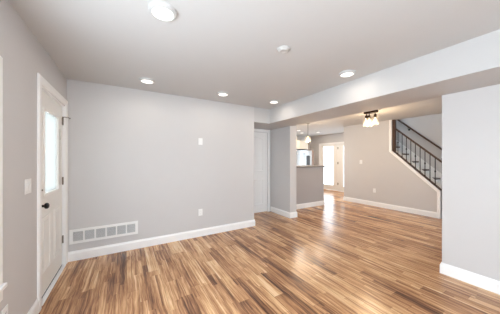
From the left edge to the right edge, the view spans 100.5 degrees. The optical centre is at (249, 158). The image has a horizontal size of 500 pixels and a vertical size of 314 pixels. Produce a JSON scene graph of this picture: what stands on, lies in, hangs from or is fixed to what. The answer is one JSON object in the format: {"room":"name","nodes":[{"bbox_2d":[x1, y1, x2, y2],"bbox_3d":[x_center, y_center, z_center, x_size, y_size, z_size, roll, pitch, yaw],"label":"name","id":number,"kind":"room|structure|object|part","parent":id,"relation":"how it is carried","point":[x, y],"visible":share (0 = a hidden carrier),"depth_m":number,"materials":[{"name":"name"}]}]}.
{"room":"empty living room","nodes":[
{"label":"empty living room","id":0,"kind":"room"},
{"bbox_2d":[0,0,66,313],"bbox_3d":[-1.109,0.152,0.406,0.120,2.440,5.670,0,0,-31],"label":"wall","id":1,"kind":"structure","parent":0,"point":[23,56],"depth_m":1.56,"materials":[{"name":"grey paint"}]},
{"bbox_2d":[0,56,6,301],"bbox_3d":[-0.785,0.121,-0.088,0.132,1.531,3.230,0,0,-31],"label":"window trim","id":2,"kind":"structure","parent":1,"relation":"in","point":[3,286],"depth_m":1.29,"materials":[{"name":"white paint"}]},
{"bbox_3d":[-0.751,0.801,-0.068,0.052,0.028,3.230,0,0,-31],"label":"sill","id":3,"kind":"part","parent":2,"relation":"part of","materials":[{"name":"white wood"}]},
{"bbox_2d":[2,304,7,313],"bbox_3d":[-1.599,1.027,1.359,0.009,0.118,0.075,0,0,-31],"label":"electrical outlet","id":4,"kind":"object","parent":1,"relation":"attached to","point":[5,310],"visible":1,"depth_m":1.36,"materials":[{"name":"white plastic"}]},
{"bbox_2d":[25,178,30,194],"bbox_3d":[-1.789,0.220,1.680,0.011,0.118,0.120,0,0,-31],"label":"light switch","id":5,"kind":"object","parent":1,"relation":"attached to","point":[27,181],"visible":1,"depth_m":1.66,"materials":[{"name":"white plastic"}]},
{"bbox_2d":[27,298,38,313],"bbox_3d":[-0.778,1.307,-0.018,0.016,0.130,4.363,0,0,-31],"label":"baseboard","id":6,"kind":"structure","parent":1,"relation":"attached to","point":[34,309],"depth_m":1.78,"materials":[{"name":"white wood"}]},
{"bbox_2d":[37,73,67,311],"bbox_3d":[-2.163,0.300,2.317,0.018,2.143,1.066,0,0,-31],"label":"trim","id":7,"kind":"structure","parent":1,"relation":"attached to","point":[41,81],"depth_m":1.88,"materials":[{"name":"white wood"}]},
{"bbox_2d":[42,264,65,305],"bbox_3d":[-2.219,1.369,2.288,0.131,0.005,0.878,0,0,-31],"label":"trim","id":8,"kind":"structure","parent":1,"relation":"attached to","point":[58,274],"depth_m":2.27,"materials":[{"name":"white wood"}]},
{"bbox_2d":[42,91,70,297],"bbox_3d":[-2.200,0.346,2.341,0.118,2.039,0.944,0,0,-31],"label":"door","id":9,"kind":"structure","parent":1,"relation":"in","point":[52,119],"depth_m":2.29,"materials":[{"name":"white paint"}]},
{"bbox_3d":[-1.958,0.447,1.978,0.074,0.066,0.066,0,0,-31],"label":"knob","id":10,"kind":"part","parent":9,"relation":"part of","materials":[{"name":"black metal"}]},
{"bbox_3d":[-2.086,0.852,2.129,0.009,0.560,0.270,0,0,-31],"label":"panel","id":11,"kind":"part","parent":9,"relation":"part of","materials":[{"name":"white paint"}]},
{"bbox_3d":[-2.194,-0.070,2.277,0.006,0.841,0.461,0,0,-31],"label":"glass","id":12,"kind":"part","parent":9,"relation":"part of","materials":[{"name":"glass"}]},
{"bbox_3d":[-2.177,-0.070,2.286,0.012,0.905,0.525,0,0,-31],"label":"glazing frame","id":13,"kind":"part","parent":9,"relation":"part of","materials":[{"name":"white glass"}]},
{"bbox_3d":[-2.295,0.852,2.481,0.009,0.560,0.270,0,0,-31],"label":"panel","id":14,"kind":"part","parent":9,"relation":"part of","materials":[{"name":"white paint"}]},
{"bbox_2d":[67,79,253,251],"bbox_3d":[-1.209,0.152,3.573,2.941,2.440,0.120,0,0,-31],"label":"wall","id":15,"kind":"structure","parent":0,"point":[134,154],"depth_m":3.32,"materials":[{"name":"grey paint"}]},
{"bbox_2d":[69,221,137,244],"bbox_3d":[-2.067,1.047,2.987,0.808,0.194,0.012,0,0,-31],"label":"air vent","id":16,"kind":"object","parent":15,"relation":"in","point":[81,235],"visible":1,"depth_m":2.96,"materials":[{"name":"white plastic"}]},
{"bbox_2d":[73,231,82,240],"bbox_3d":[-2.336,1.047,2.828,0.107,0.129,0.009,0,0,-31],"label":"grille","id":17,"kind":"object","parent":16,"relation":"attached to","point":[77,235],"depth_m":2.83,"materials":[{"name":"grey metal"}]},
{"bbox_2d":[85,229,93,239],"bbox_3d":[-2.229,1.047,2.892,0.107,0.129,0.009,0,0,-31],"label":"grille","id":18,"kind":"object","parent":16,"relation":"attached to","point":[89,233],"depth_m":2.89,"materials":[{"name":"grey metal"}]},
{"bbox_2d":[96,228,104,237],"bbox_3d":[-2.121,1.047,2.956,0.107,0.129,0.009,0,0,-31],"label":"grille","id":19,"kind":"object","parent":16,"relation":"attached to","point":[100,232],"depth_m":2.95,"materials":[{"name":"grey metal"}]},
{"bbox_2d":[107,226,115,235],"bbox_3d":[-2.013,1.047,3.020,0.107,0.129,0.009,0,0,-31],"label":"grille","id":20,"kind":"object","parent":16,"relation":"attached to","point":[111,230],"depth_m":3.02,"materials":[{"name":"grey metal"}]},
{"bbox_2d":[117,225,125,234],"bbox_3d":[-1.905,1.047,3.084,0.107,0.129,0.009,0,0,-31],"label":"grille","id":21,"kind":"object","parent":16,"relation":"attached to","point":[121,229],"depth_m":3.08,"materials":[{"name":"grey metal"}]},
{"bbox_2d":[127,224,134,232],"bbox_3d":[-1.798,1.047,3.148,0.107,0.129,0.009,0,0,-31],"label":"grille","id":22,"kind":"object","parent":16,"relation":"attached to","point":[130,227],"depth_m":3.15,"materials":[{"name":"white metal"}]},
{"bbox_2d":[68,219,254,261],"bbox_3d":[-1.372,1.307,3.863,2.957,0.130,0.816,0,0,-31],"label":"baseboard","id":23,"kind":"structure","parent":15,"relation":"attached to","point":[141,243],"depth_m":3.28,"materials":[{"name":"white wood"}]},
{"bbox_2d":[198,138,202,144],"bbox_3d":[-0.879,-0.311,3.693,0.075,0.118,0.011,0,0,-31],"label":"light switch","id":24,"kind":"object","parent":15,"relation":"attached to","point":[200,140],"visible":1,"depth_m":3.69,"materials":[{"name":"white plastic"}]},
{"bbox_2d":[198,209,202,215],"bbox_3d":[-0.879,0.947,3.694,0.075,0.118,0.009,0,0,-31],"label":"electrical outlet","id":25,"kind":"object","parent":15,"relation":"attached to","point":[200,211],"visible":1,"depth_m":3.69,"materials":[{"name":"white plastic"}]},
{"bbox_2d":[8,0,499,136],"bbox_3d":[1.624,-1.128,4.046,8.536,0.120,9.140,0,0,-31],"label":"ceiling","id":26,"kind":"structure","parent":0,"point":[211,47],"depth_m":1.88,"materials":[{"name":"paint"}]},
{"bbox_2d":[139,77,154,83],"bbox_3d":[-1.392,-1.055,2.814,0.196,0.026,0.196,0,0,-31],"label":"recessed light","id":27,"kind":"object","parent":26,"relation":"in","point":[145,80],"visible":1,"depth_m":2.77,"materials":[{"name":"white plastic"}]},
{"bbox_2d":[141,80,152,83],"bbox_3d":[-1.392,-1.050,2.814,0.145,0.015,0.145,0,0,-31],"label":"diffuser","id":28,"kind":"object","parent":27,"relation":"attached to","point":[143,81],"depth_m":2.80,"materials":[{"name":"white plastic"}]},
{"bbox_2d":[148,1,176,21],"bbox_3d":[-0.628,-1.055,1.501,0.196,0.026,0.196,0,0,-31],"label":"recessed light","id":29,"kind":"object","parent":26,"relation":"in","point":[160,10],"visible":1,"depth_m":1.47,"materials":[{"name":"white plastic"}]},
{"bbox_2d":[152,7,173,20],"bbox_3d":[-0.628,-1.050,1.501,0.145,0.015,0.145,0,0,-31],"label":"diffuser","id":30,"kind":"object","parent":29,"relation":"attached to","point":[160,13],"depth_m":1.49,"materials":[{"name":"white plastic"}]},
{"bbox_2d":[217,91,228,95],"bbox_3d":[-0.440,-1.055,3.385,0.196,0.026,0.196,0,0,-31],"label":"recessed light","id":31,"kind":"object","parent":26,"relation":"in","point":[221,93],"visible":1,"depth_m":3.33,"materials":[{"name":"white plastic"}]},
{"bbox_2d":[269,100,278,103],"bbox_3d":[0.444,-1.055,3.846,0.196,0.026,0.196,0,0,-31],"label":"recessed light","id":32,"kind":"object","parent":26,"relation":"in","point":[270,101],"visible":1,"depth_m":3.79,"materials":[{"name":"white plastic"}]},
{"bbox_2d":[277,45,289,53],"bbox_3d":[0.326,-1.054,2.019,0.132,0.027,0.132,0,0,-31],"label":"smoke detector","id":33,"kind":"object","parent":26,"relation":"attached to","point":[283,49],"visible":1,"depth_m":1.99,"materials":[{"name":"white plastic"}]},
{"bbox_2d":[338,70,355,77],"bbox_3d":[1.205,-1.055,2.583,0.196,0.026,0.196,0,0,-31],"label":"recessed light","id":34,"kind":"object","parent":26,"relation":"in","point":[346,73],"visible":1,"depth_m":2.54,"materials":[{"name":"white plastic"}]},
{"bbox_2d":[341,73,352,76],"bbox_3d":[1.205,-1.050,2.583,0.145,0.015,0.145,0,0,-31],"label":"diffuser","id":35,"kind":"object","parent":34,"relation":"attached to","point":[342,74],"depth_m":2.57,"materials":[{"name":"white plastic"}]},
{"bbox_2d":[364,110,377,123],"bbox_3d":[2.653,-0.894,4.605,0.207,0.346,0.322,0,0,-31],"label":"chandelier","id":36,"kind":"object","parent":26,"relation":"hanging from","point":[368,117],"visible":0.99,"depth_m":4.56,"materials":[{"name":"white glass"}]},
{"bbox_2d":[254,29,499,129],"bbox_3d":[1.728,-0.915,2.555,1.070,0.306,6.230,0,0,-31],"label":"ceiling beam","id":37,"kind":"structure","parent":26,"relation":"attached to","point":[474,63],"depth_m":2.40,"materials":[{"name":"white paint"}]},
{"bbox_2d":[254,129,270,211],"bbox_3d":[0.027,0.152,5.238,1.125,2.440,0.120,0,0,-31],"label":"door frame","id":38,"kind":"structure","parent":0,"point":[270,130],"depth_m":5.43,"materials":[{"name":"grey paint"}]},
{"bbox_2d":[254,132,266,212],"bbox_3d":[0.104,0.340,5.206,0.825,2.040,0.107,0,0,-31],"label":"door","id":39,"kind":"structure","parent":38,"relation":"in","point":[260,139],"depth_m":5.32,"materials":[{"name":"white wood"}]},
{"bbox_3d":[0.097,-0.128,5.218,0.595,0.900,0.010,0,0,-31],"label":"panel","id":40,"kind":"part","parent":39,"relation":"part of","materials":[{"name":"white wood"}]},
{"bbox_3d":[0.097,0.842,5.218,0.595,0.660,0.010,0,0,-31],"label":"panel","id":41,"kind":"part","parent":39,"relation":"part of","materials":[{"name":"white wood"}]},
{"bbox_2d":[39,190,499,313],"bbox_3d":[1.617,1.422,4.054,8.560,0.100,9.160,0,0,-31],"label":"floor","id":42,"kind":"structure","parent":0,"point":[337,256],"depth_m":2.47,"materials":[{"name":"brown wood"}]},
{"bbox_2d":[296,150,311,164],"bbox_3d":[2.119,0.492,9.044,0.880,1.760,0.770,0,0,-31],"label":"refrigerator","id":43,"kind":"object","parent":42,"relation":"on","point":[303,157],"visible":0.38,"depth_m":8.73,"materials":[{"name":"plastic"}]},
{"bbox_3d":[2.084,0.467,8.672,0.434,1.690,0.065,0,0,-31],"label":"door","id":44,"kind":"part","parent":43,"relation":"part of","materials":[{"name":"silver metal"}]},
{"bbox_3d":[2.463,0.467,8.897,0.436,1.690,0.065,0,0,-31],"label":"door","id":45,"kind":"part","parent":43,"relation":"part of","materials":[{"name":"silver metal"}]},
{"bbox_2d":[312,150,313,164],"bbox_3d":[2.578,0.484,9.404,0.245,1.775,0.620,0,0,-31],"label":"panel","id":46,"kind":"object","parent":42,"relation":"on","point":[312,150],"visible":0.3,"depth_m":9.16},
{"bbox_2d":[396,140,441,188],"bbox_3d":[4.339,-0.100,5.894,0.816,2.944,2.845,0,0,-31],"label":"staircase","id":47,"kind":"structure","parent":42,"relation":"on","point":[428,170],"depth_m":5.69,"materials":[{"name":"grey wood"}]},
{"bbox_3d":[1.320,0.805,6.189,1.610,1.134,0.565,0,0,-31],"label":"base cabinet","id":48,"kind":"object","parent":42,"relation":"on","visible":0},
{"bbox_2d":[296,165,327,167],"bbox_3d":[1.422,0.216,6.165,1.819,0.040,0.770,0,0,-31],"label":"countertop","id":49,"kind":"structure","parent":48,"relation":"on","point":[297,166],"depth_m":6.18,"materials":[{"name":"grey stone"}]},
{"bbox_2d":[271,126,295,211],"bbox_3d":[0.139,0.152,6.347,0.200,2.440,3.426,0,0,-31],"label":"wall","id":50,"kind":"structure","parent":0,"point":[283,140],"depth_m":5.02,"materials":[{"name":"grey paint"}]},
{"bbox_2d":[296,136,310,149],"bbox_3d":[1.018,0.152,8.931,4.350,2.440,0.120,0,0,-31],"label":"wall","id":51,"kind":"structure","parent":0,"point":[304,138],"depth_m":9.81,"materials":[{"name":"grey paint"}]},
{"bbox_2d":[296,140,308,149],"bbox_3d":[2.163,-0.633,9.334,1.050,0.390,0.355,0,0,-31],"label":"upper cabinet","id":52,"kind":"object","parent":51,"relation":"attached to","point":[300,144],"visible":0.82,"depth_m":9.23,"materials":[{"name":"beige paint"}]},
{"bbox_3d":[2.006,-0.633,9.049,0.480,0.380,0.025,0,0,-31],"label":"door","id":53,"kind":"part","parent":52,"relation":"part of","materials":[{"name":"beige paint"}]},
{"bbox_3d":[2.428,-0.633,9.299,0.480,0.380,0.025,0,0,-31],"label":"door","id":54,"kind":"part","parent":52,"relation":"part of","materials":[{"name":"beige paint"}]},
{"bbox_2d":[296,167,323,203],"bbox_3d":[1.481,0.804,5.880,1.630,1.135,0.120,0,0,-31],"label":"wall","id":55,"kind":"structure","parent":0,"point":[309,180],"depth_m":5.94,"materials":[{"name":"grey paint"}]},
{"bbox_2d":[270,200,323,217],"bbox_3d":[1.530,1.307,5.601,1.862,0.130,0.754,0,0,-31],"label":"baseboard","id":56,"kind":"structure","parent":55,"relation":"attached to","point":[317,203],"depth_m":5.38,"materials":[{"name":"white wood"}]},
{"bbox_2d":[311,133,343,164],"bbox_3d":[3.643,0.152,8.888,0.120,2.440,2.875,0,0,-31],"label":"wall","id":57,"kind":"structure","parent":0,"point":[315,140],"depth_m":9.49,"materials":[{"name":"grey paint"}]},
{"bbox_2d":[320,144,338,190],"bbox_3d":[3.477,0.340,9.139,0.059,2.005,0.966,0,0,-31],"label":"door","id":58,"kind":"structure","parent":57,"relation":"in","point":[334,186],"depth_m":8.88,"materials":[{"name":"white paint"}]},
{"bbox_3d":[3.442,0.289,9.155,0.012,1.725,0.590,0,0,-31],"label":"glazing frame","id":59,"kind":"part","parent":58,"relation":"part of","materials":[{"name":"white glass"}]},
{"bbox_2d":[319,142,343,164],"bbox_3d":[3.661,0.335,8.722,0.018,2.075,1.950,0,0,-31],"label":"trim","id":60,"kind":"structure","parent":57,"relation":"attached to","point":[334,143],"depth_m":9.16,"materials":[{"name":"white wood"}]},
{"bbox_2d":[338,144,343,191],"bbox_3d":[3.949,0.340,8.347,0.057,2.005,0.934,0,0,-31],"label":"door","id":61,"kind":"structure","parent":57,"relation":"in","point":[341,146],"depth_m":8.60,"materials":[{"name":"white paint"}]},
{"bbox_2d":[344,120,441,217],"bbox_3d":[3.804,0.152,5.875,0.120,2.440,2.470,0,0,-31],"label":"wall","id":62,"kind":"structure","parent":0,"point":[394,183],"depth_m":5.96,"materials":[{"name":"grey paint"}]},
{"bbox_2d":[343,196,436,217],"bbox_3d":[4.327,1.307,6.232,1.416,0.130,2.422,0,0,-31],"label":"baseboard","id":63,"kind":"structure","parent":62,"relation":"attached to","point":[366,202],"depth_m":5.59,"materials":[{"name":"white wood"}]},
{"bbox_2d":[389,120,440,218],"bbox_3d":[4.097,0.152,5.245,0.018,2.440,1.087,0,0,-31],"label":"trim","id":64,"kind":"structure","parent":62,"relation":"attached to","point":[390,121],"depth_m":5.15,"materials":[{"name":"white wood"}]},
{"bbox_2d":[392,120,441,190],"bbox_3d":[4.203,0.153,5.213,0.110,2.438,1.123,0,0,-31],"label":"stair railing","id":65,"kind":"object","parent":62,"relation":"on","point":[394,129],"visible":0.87,"depth_m":5.33,"materials":[{"name":"brown wood"}]},
{"bbox_3d":[3.935,-0.619,5.673,0.100,0.894,0.058,0,0,-31],"label":"half post","id":66,"kind":"part","parent":65,"relation":"part of","materials":[{"name":"brown wood"}]},
{"bbox_3d":[4.187,0.266,5.229,0.070,0.938,0.958,0,0,-31],"label":"shoe rail","id":67,"kind":"part","parent":65,"relation":"part of","materials":[{"name":"brown wood"}]},
{"bbox_3d":[4.191,-0.375,5.223,0.056,0.942,0.972,0,0,-31],"label":"handrail","id":68,"kind":"part","parent":65,"relation":"part of","materials":[{"name":"brown wood"}]},
{"bbox_2d":[396,113,441,173],"bbox_3d":[5.566,-1.228,4.747,0.120,5.200,6.080,0,0,-31],"label":"wall","id":69,"kind":"structure","parent":0,"point":[429,126],"depth_m":5.78,"materials":[{"name":"grey paint"}]},
{"bbox_2d":[398,120,441,149],"bbox_3d":[4.768,-0.722,5.884,0.092,2.102,2.279,0,0,-31],"label":"wall handrail","id":70,"kind":"object","parent":69,"relation":"attached to","point":[400,121],"visible":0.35,"depth_m":5.81,"materials":[{"name":"brown wood"}]},
{"bbox_2d":[442,84,499,280],"bbox_3d":[3.042,0.152,1.325,0.065,2.440,2.772,0,0,-31],"label":"wall","id":71,"kind":"structure","parent":0,"point":[470,118],"depth_m":2.28,"materials":[{"name":"grey paint"}]},
{"bbox_2d":[440,262,499,294],"bbox_3d":[3.038,1.307,1.332,0.097,0.130,2.788,0,0,-31],"label":"baseboard","id":72,"kind":"structure","parent":71,"relation":"attached to","point":[489,284],"depth_m":2.28,"materials":[{"name":"white wood"}]}
]}

